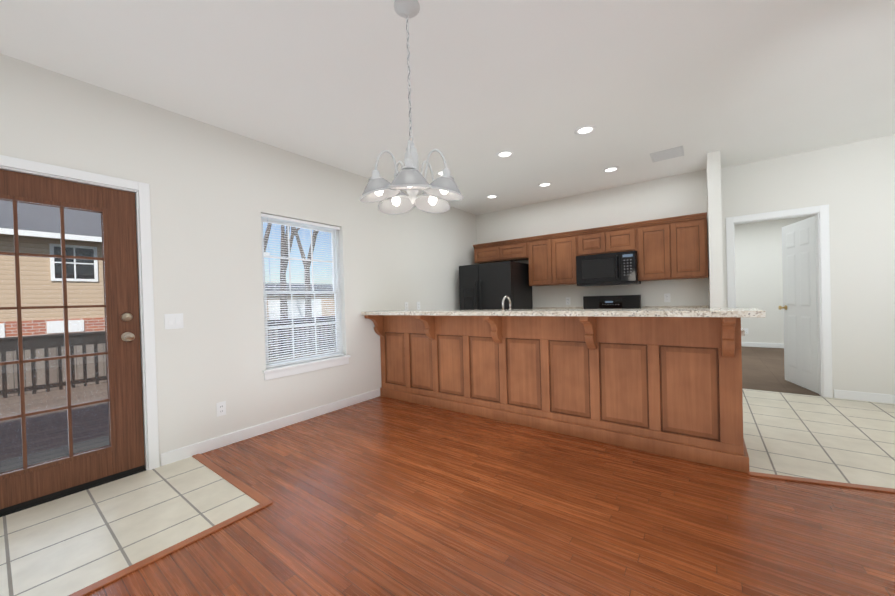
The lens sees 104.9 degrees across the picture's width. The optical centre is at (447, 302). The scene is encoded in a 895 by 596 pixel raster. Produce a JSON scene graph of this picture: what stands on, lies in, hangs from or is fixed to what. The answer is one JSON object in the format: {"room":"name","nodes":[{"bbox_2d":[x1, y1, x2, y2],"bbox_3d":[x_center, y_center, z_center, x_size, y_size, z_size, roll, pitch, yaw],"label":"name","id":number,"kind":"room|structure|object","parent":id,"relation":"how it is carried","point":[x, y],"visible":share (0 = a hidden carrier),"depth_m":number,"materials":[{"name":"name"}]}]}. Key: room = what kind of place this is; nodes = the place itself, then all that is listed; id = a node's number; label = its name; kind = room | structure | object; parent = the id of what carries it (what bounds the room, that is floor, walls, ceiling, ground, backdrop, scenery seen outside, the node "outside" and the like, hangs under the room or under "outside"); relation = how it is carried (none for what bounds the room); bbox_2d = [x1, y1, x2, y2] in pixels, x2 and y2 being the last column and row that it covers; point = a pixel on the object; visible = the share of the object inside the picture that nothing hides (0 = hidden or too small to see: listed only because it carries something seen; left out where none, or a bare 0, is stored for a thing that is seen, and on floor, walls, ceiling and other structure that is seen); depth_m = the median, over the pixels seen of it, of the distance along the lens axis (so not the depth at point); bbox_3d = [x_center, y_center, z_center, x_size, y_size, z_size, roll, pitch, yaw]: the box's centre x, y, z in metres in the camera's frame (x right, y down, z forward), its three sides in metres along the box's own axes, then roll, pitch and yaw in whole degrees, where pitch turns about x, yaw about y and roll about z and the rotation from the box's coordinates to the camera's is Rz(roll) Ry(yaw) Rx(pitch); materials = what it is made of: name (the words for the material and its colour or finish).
{"room":"dining area","nodes":[
{"label":"dining area","id":0,"kind":"room"},
{"bbox_2d":[0,457,258,595],"bbox_3d":[-2.642,1.253,0.944,1.150,0.004,3.589,-1,1,37],"label":"floor","id":1,"kind":"structure","parent":0,"point":[69,544],"depth_m":1.88,"materials":[{"name":"beige tile"}]},
{"bbox_2d":[0,53,475,465],"bbox_3d":[-1.866,-0.139,3.117,0.150,2.705,8.370,-1,1,37],"label":"wall","id":2,"kind":"structure","parent":0,"point":[216,193],"depth_m":2.93,"materials":[{"name":"paint"}]},
{"bbox_2d":[0,169,144,514],"bbox_3d":[-2.510,0.223,2.127,0.134,2.023,0.929,-1,1,37],"label":"entry door","id":3,"kind":"structure","parent":2,"relation":"in","point":[119,455],"depth_m":2.30,"materials":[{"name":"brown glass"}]},
{"bbox_2d":[0,155,159,516],"bbox_3d":[-2.555,0.190,2.167,0.166,2.104,1.070,-1,1,37],"label":"door frame","id":4,"kind":"structure","parent":2,"relation":"attached to","point":[141,190],"depth_m":2.51,"materials":[{"name":"white painted wood"}]},
{"bbox_2d":[164,313,183,328],"bbox_3d":[-2.107,0.145,2.650,0.009,0.117,0.117,-1,1,37],"label":"light switch","id":5,"kind":"object","parent":2,"relation":"attached to","point":[173,321],"visible":1,"depth_m":2.65,"materials":[{"name":"white plastic"}]},
{"bbox_2d":[216,401,225,416],"bbox_3d":[-1.907,0.897,2.898,0.007,0.115,0.070,-1,1,37],"label":"outlet","id":6,"kind":"object","parent":2,"relation":"attached to","point":[221,408],"visible":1,"depth_m":2.90,"materials":[{"name":"white plastic"}]},
{"bbox_2d":[160,389,379,465],"bbox_3d":[-1.495,1.153,3.440,0.013,0.095,2.172,-1,1,37],"label":"baseboard","id":7,"kind":"structure","parent":2,"relation":"attached to","point":[175,455],"depth_m":3.12,"materials":[{"name":"white"}]},
{"bbox_2d":[261,217,350,379],"bbox_3d":[-1.480,-0.069,3.586,0.157,1.564,0.970,-1,1,37],"label":"window","id":8,"kind":"structure","parent":2,"relation":"in","point":[335,274],"depth_m":3.59,"materials":[{"name":"white"}]},
{"bbox_2d":[261,213,343,367],"bbox_3d":[-1.474,-0.119,3.581,0.054,1.455,0.876,-1,1,37],"label":"window blinds","id":9,"kind":"object","parent":8,"relation":"attached to","point":[305,269],"visible":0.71,"depth_m":3.54,"materials":[{"name":"white plastic"}]},
{"bbox_2d":[0,0,894,214],"bbox_3d":[2.454,-1.671,2.475,7.900,0.120,12.570,-1,1,37],"label":"ceiling","id":10,"kind":"structure","parent":0,"point":[533,85],"depth_m":2.35,"materials":[{"name":"paint"}]},
{"bbox_2d":[359,0,463,214],"bbox_3d":[-0.188,-1.018,1.791,0.522,1.020,0.510,-1,1,37],"label":"chandelier","id":11,"kind":"object","parent":10,"relation":"hanging from","point":[434,197],"visible":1,"depth_m":1.76,"materials":[{"name":"white"}]},
{"bbox_2d":[436,170,450,175],"bbox_3d":[-0.046,-1.548,4.121,0.183,0.010,0.183,-2,1,-8],"label":"recessed light","id":12,"kind":"object","parent":10,"relation":"in","point":[439,173],"depth_m":4.10,"materials":[{"name":"white metal"}]},
{"bbox_2d":[486,194,497,198],"bbox_3d":[0.664,-1.577,5.125,0.183,0.010,0.183,-2,1,-8],"label":"recessed light","id":13,"kind":"object","parent":10,"relation":"in","point":[488,196],"depth_m":5.12,"materials":[{"name":"white metal"}]},
{"bbox_2d":[496,150,513,157],"bbox_3d":[0.605,-1.562,3.623,0.183,0.010,0.183,-2,1,-8],"label":"recessed light","id":14,"kind":"object","parent":10,"relation":"in","point":[504,153],"depth_m":3.61,"materials":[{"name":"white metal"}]},
{"bbox_2d":[538,182,551,186],"bbox_3d":[1.319,-1.592,4.650,0.183,0.010,0.183,-2,1,-8],"label":"recessed light","id":15,"kind":"object","parent":10,"relation":"in","point":[544,184],"depth_m":4.64,"materials":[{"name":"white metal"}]},
{"bbox_2d":[575,125,595,134],"bbox_3d":[1.261,-1.577,3.148,0.183,0.010,0.183,-2,1,-8],"label":"recessed light","id":16,"kind":"object","parent":10,"relation":"in","point":[584,129],"depth_m":3.14,"materials":[{"name":"white metal"}]},
{"bbox_2d":[603,166,618,172],"bbox_3d":[1.977,-1.607,4.160,0.183,0.010,0.183,-2,1,-8],"label":"recessed light","id":17,"kind":"object","parent":10,"relation":"in","point":[610,169],"depth_m":4.15,"materials":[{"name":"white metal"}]},
{"bbox_2d":[650,146,683,161],"bbox_3d":[2.400,-1.615,3.758,0.300,0.010,0.300,-1,1,37],"label":"ceiling vent","id":18,"kind":"object","parent":10,"relation":"in","point":[667,154],"visible":0.98,"depth_m":3.74,"materials":[{"name":"silver metal"}]},
{"bbox_2d":[86,396,894,595],"bbox_3d":[1.291,1.183,0.828,7.600,0.080,8.101,-1,1,37],"label":"floor","id":19,"kind":"structure","parent":0,"point":[381,496],"depth_m":1.80,"materials":[{"name":"brown wood"}]},
{"bbox_2d":[68,454,894,595],"bbox_3d":[0.907,1.154,0.302,7.612,0.009,6.781,-1,1,37],"label":"transition strip","id":20,"kind":"object","parent":19,"relation":"on","point":[261,500],"depth_m":1.99,"materials":[{"name":"brown wood"}]},
{"bbox_2d":[476,134,894,397],"bbox_3d":[3.669,-0.307,4.075,7.590,2.705,0.220,-1,1,37],"label":"wall","id":21,"kind":"structure","parent":0,"point":[856,180],"depth_m":3.99,"materials":[{"name":"paint"}]},
{"bbox_2d":[474,244,508,263],"bbox_3d":[0.768,-0.823,5.876,0.553,0.272,0.321,-1,1,37],"label":"upper cabinet","id":22,"kind":"object","parent":21,"relation":"attached to","point":[484,253],"depth_m":5.75,"materials":[{"name":"brown wood"}]},
{"bbox_2d":[501,240,528,260],"bbox_3d":[1.114,-0.830,5.618,0.554,0.272,0.321,-1,1,37],"label":"upper cabinet","id":23,"kind":"object","parent":21,"relation":"attached to","point":[514,250],"depth_m":5.45,"materials":[{"name":"brown wood"}]},
{"bbox_2d":[528,236,560,285],"bbox_3d":[1.516,-0.619,5.325,0.434,0.712,0.321,-1,1,37],"label":"upper cabinet","id":24,"kind":"object","parent":21,"relation":"attached to","point":[542,260],"depth_m":5.18,"materials":[{"name":"brown wood"}]},
{"bbox_2d":[557,232,576,283],"bbox_3d":[1.767,-0.625,5.139,0.434,0.712,0.321,-1,1,37],"label":"upper cabinet","id":25,"kind":"object","parent":21,"relation":"attached to","point":[567,242],"depth_m":4.97,"materials":[{"name":"brown wood"}]},
{"bbox_2d":[566,297,570,304],"bbox_3d":[1.856,-0.022,5.290,0.070,0.115,0.007,-1,1,37],"label":"outlet","id":26,"kind":"object","parent":21,"relation":"attached to","point":[568,302],"visible":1,"depth_m":5.29,"materials":[{"name":"white plastic"}]},
{"bbox_2d":[577,228,612,255],"bbox_3d":[2.109,-0.825,4.878,0.434,0.327,0.321,-1,1,37],"label":"upper cabinet","id":27,"kind":"object","parent":21,"relation":"attached to","point":[599,241],"depth_m":4.73,"materials":[{"name":"brown wood"}]},
{"bbox_2d":[576,251,640,285],"bbox_3d":[2.202,-0.449,4.730,0.738,0.419,0.465,-1,1,37],"label":"microwave","id":28,"kind":"object","parent":27,"relation":"attached to","point":[615,268],"visible":1,"depth_m":4.56,"materials":[{"name":"black"}]},
{"bbox_2d":[609,224,636,252],"bbox_3d":[2.360,-0.831,4.691,0.434,0.327,0.321,-1,1,37],"label":"upper cabinet","id":29,"kind":"object","parent":21,"relation":"attached to","point":[625,237],"depth_m":4.51,"materials":[{"name":"brown wood"}]},
{"bbox_2d":[637,220,676,280],"bbox_3d":[2.710,-0.646,4.437,0.424,0.712,0.321,-1,1,37],"label":"upper cabinet","id":30,"kind":"object","parent":21,"relation":"attached to","point":[672,248],"depth_m":4.30,"materials":[{"name":"brown wood"}]},
{"bbox_2d":[664,293,670,301],"bbox_3d":[2.890,-0.060,4.520,0.070,0.115,0.007,-1,1,37],"label":"outlet","id":31,"kind":"object","parent":21,"relation":"attached to","point":[667,298],"visible":1,"depth_m":4.52,"materials":[{"name":"white plastic"}]},
{"bbox_2d":[677,216,707,278],"bbox_3d":[2.952,-0.651,4.256,0.424,0.712,0.321,-1,1,37],"label":"upper cabinet","id":32,"kind":"object","parent":21,"relation":"attached to","point":[692,247],"depth_m":4.09,"materials":[{"name":"brown wood"}]},
{"bbox_2d":[741,342,783,347],"bbox_3d":[6.446,0.891,7.258,4.200,0.095,0.017,-1,1,37],"label":"baseboard","id":33,"kind":"structure","parent":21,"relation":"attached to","point":[745,344],"depth_m":7.16,"materials":[{"name":"white wood"}]},
{"bbox_2d":[726,204,832,397],"bbox_3d":[3.832,-0.004,4.025,0.864,2.092,0.152,-1,1,37],"label":"door frame","id":34,"kind":"structure","parent":21,"relation":"attached to","point":[821,213],"depth_m":3.77,"materials":[{"name":"white wood"}]},
{"bbox_2d":[778,216,818,393],"bbox_3d":[4.276,0.021,4.194,0.281,2.000,0.682,-1,1,37],"label":"interior door","id":35,"kind":"structure","parent":21,"relation":"in","point":[799,307],"depth_m":4.14,"materials":[{"name":"painted wood"},{"name":"brass"}]},
{"bbox_2d":[834,389,894,403],"bbox_3d":[5.446,0.959,2.769,3.165,0.095,0.017,-1,1,37],"label":"baseboard","id":36,"kind":"structure","parent":21,"relation":"attached to","point":[841,394],"depth_m":3.58,"materials":[{"name":"white"}]},
{"bbox_2d":[704,151,727,307],"bbox_3d":[3.100,-0.289,3.975,0.115,2.705,0.580,-1,1,37],"label":"wall","id":37,"kind":"structure","parent":0,"point":[714,174],"depth_m":3.75,"materials":[{"name":"paint"}]},
{"bbox_2d":[741,346,819,395],"bbox_3d":[5.201,1.029,5.582,4.200,0.081,4.199,-1,1,37],"label":"floor","id":38,"kind":"structure","parent":0,"point":[763,368],"depth_m":4.99,"materials":[{"name":"brown carpet"}]},
{"bbox_2d":[742,389,894,488],"bbox_3d":[2.957,1.074,3.069,7.599,0.004,2.510,-1,1,37],"label":"floor","id":39,"kind":"structure","parent":0,"point":[822,438],"depth_m":2.73,"materials":[{"name":"beige tile"}]},
{"bbox_2d":[459,261,532,309],"bbox_3d":[0.783,0.256,5.549,0.910,1.720,0.827,-1,1,37],"label":"fridge","id":40,"kind":"object","parent":39,"relation":"on","point":[487,286],"visible":0.38,"depth_m":5.24,"materials":[{"name":"black metal"}]},
{"bbox_2d":[365,316,748,472],"bbox_3d":[0.717,0.617,3.503,3.496,1.037,1.025,-1,1,37],"label":"kitchen island","id":41,"kind":"object","parent":39,"relation":"on","point":[664,381],"depth_m":2.82,"materials":[{"name":"brown wood"}]},
{"bbox_2d":[361,308,764,319],"bbox_3d":[0.532,0.093,3.216,3.560,0.040,0.450,-1,1,37],"label":"island countertop","id":42,"kind":"structure","parent":41,"relation":"on","point":[739,312],"depth_m":2.62,"materials":[{"name":"beige stone"}]},
{"bbox_2d":[583,295,640,308],"bbox_3d":[2.153,0.497,4.635,0.736,1.175,0.701,-1,1,37],"label":"range","id":43,"kind":"object","parent":39,"relation":"on","point":[615,302],"visible":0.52,"depth_m":4.82,"materials":[{"name":"black metal"}]},
{"bbox_2d":[534,305,708,308],"bbox_3d":[2.153,0.575,4.691,2.280,1.020,0.636,-1,1,37],"label":"countertop","id":44,"kind":"structure","parent":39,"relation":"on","point":[656,307],"depth_m":4.61,"materials":[{"name":"beige stone"}]},
{"label":"outside","id":45,"kind":"structure","parent":0,"visible":0},
{"bbox_3d":[-23.619,2.509,24.072,59.840,0.100,90.000,-1,1,37],"label":"ground","id":46,"kind":"structure","parent":45,"visible":0},
{"bbox_2d":[0,200,269,337],"bbox_3d":[-16.857,-0.693,6.303,8.920,6.420,22.620,-1,1,37],"label":"house","id":47,"kind":"structure","parent":46,"relation":"on","point":[78,227],"depth_m":8.77,"materials":[{"name":"beige"}]},
{"bbox_2d":[0,349,335,472],"bbox_3d":[-4.561,1.781,4.388,5.740,0.600,11.200,-1,1,37],"label":"deck","id":48,"kind":"object","parent":46,"relation":"on","point":[81,420],"depth_m":4.16,"materials":[{"name":"grey wood"}]},
{"bbox_2d":[0,316,334,398],"bbox_3d":[-6.801,1.043,6.032,0.150,0.975,11.300,-1,1,37],"label":"deck railing","id":49,"kind":"object","parent":48,"relation":"on","point":[87,340],"depth_m":6.04,"materials":[{"name":"black wood"}]},
{"bbox_2d":[264,223,318,319],"bbox_3d":[-8.125,-3.864,21.106,11.956,11.800,11.018,-1,1,37],"label":"tree","id":50,"kind":"object","parent":46,"relation":"on","point":[283,244],"depth_m":17.25,"materials":[{"name":"brown plant"}]},
{"bbox_2d":[265,283,334,318],"bbox_3d":[-14.170,0.068,37.540,10.000,4.200,26.000,-1,1,37],"label":"house","id":51,"kind":"structure","parent":46,"relation":"on","point":[320,307],"depth_m":32.05,"materials":[{"name":"white"}]}
]}

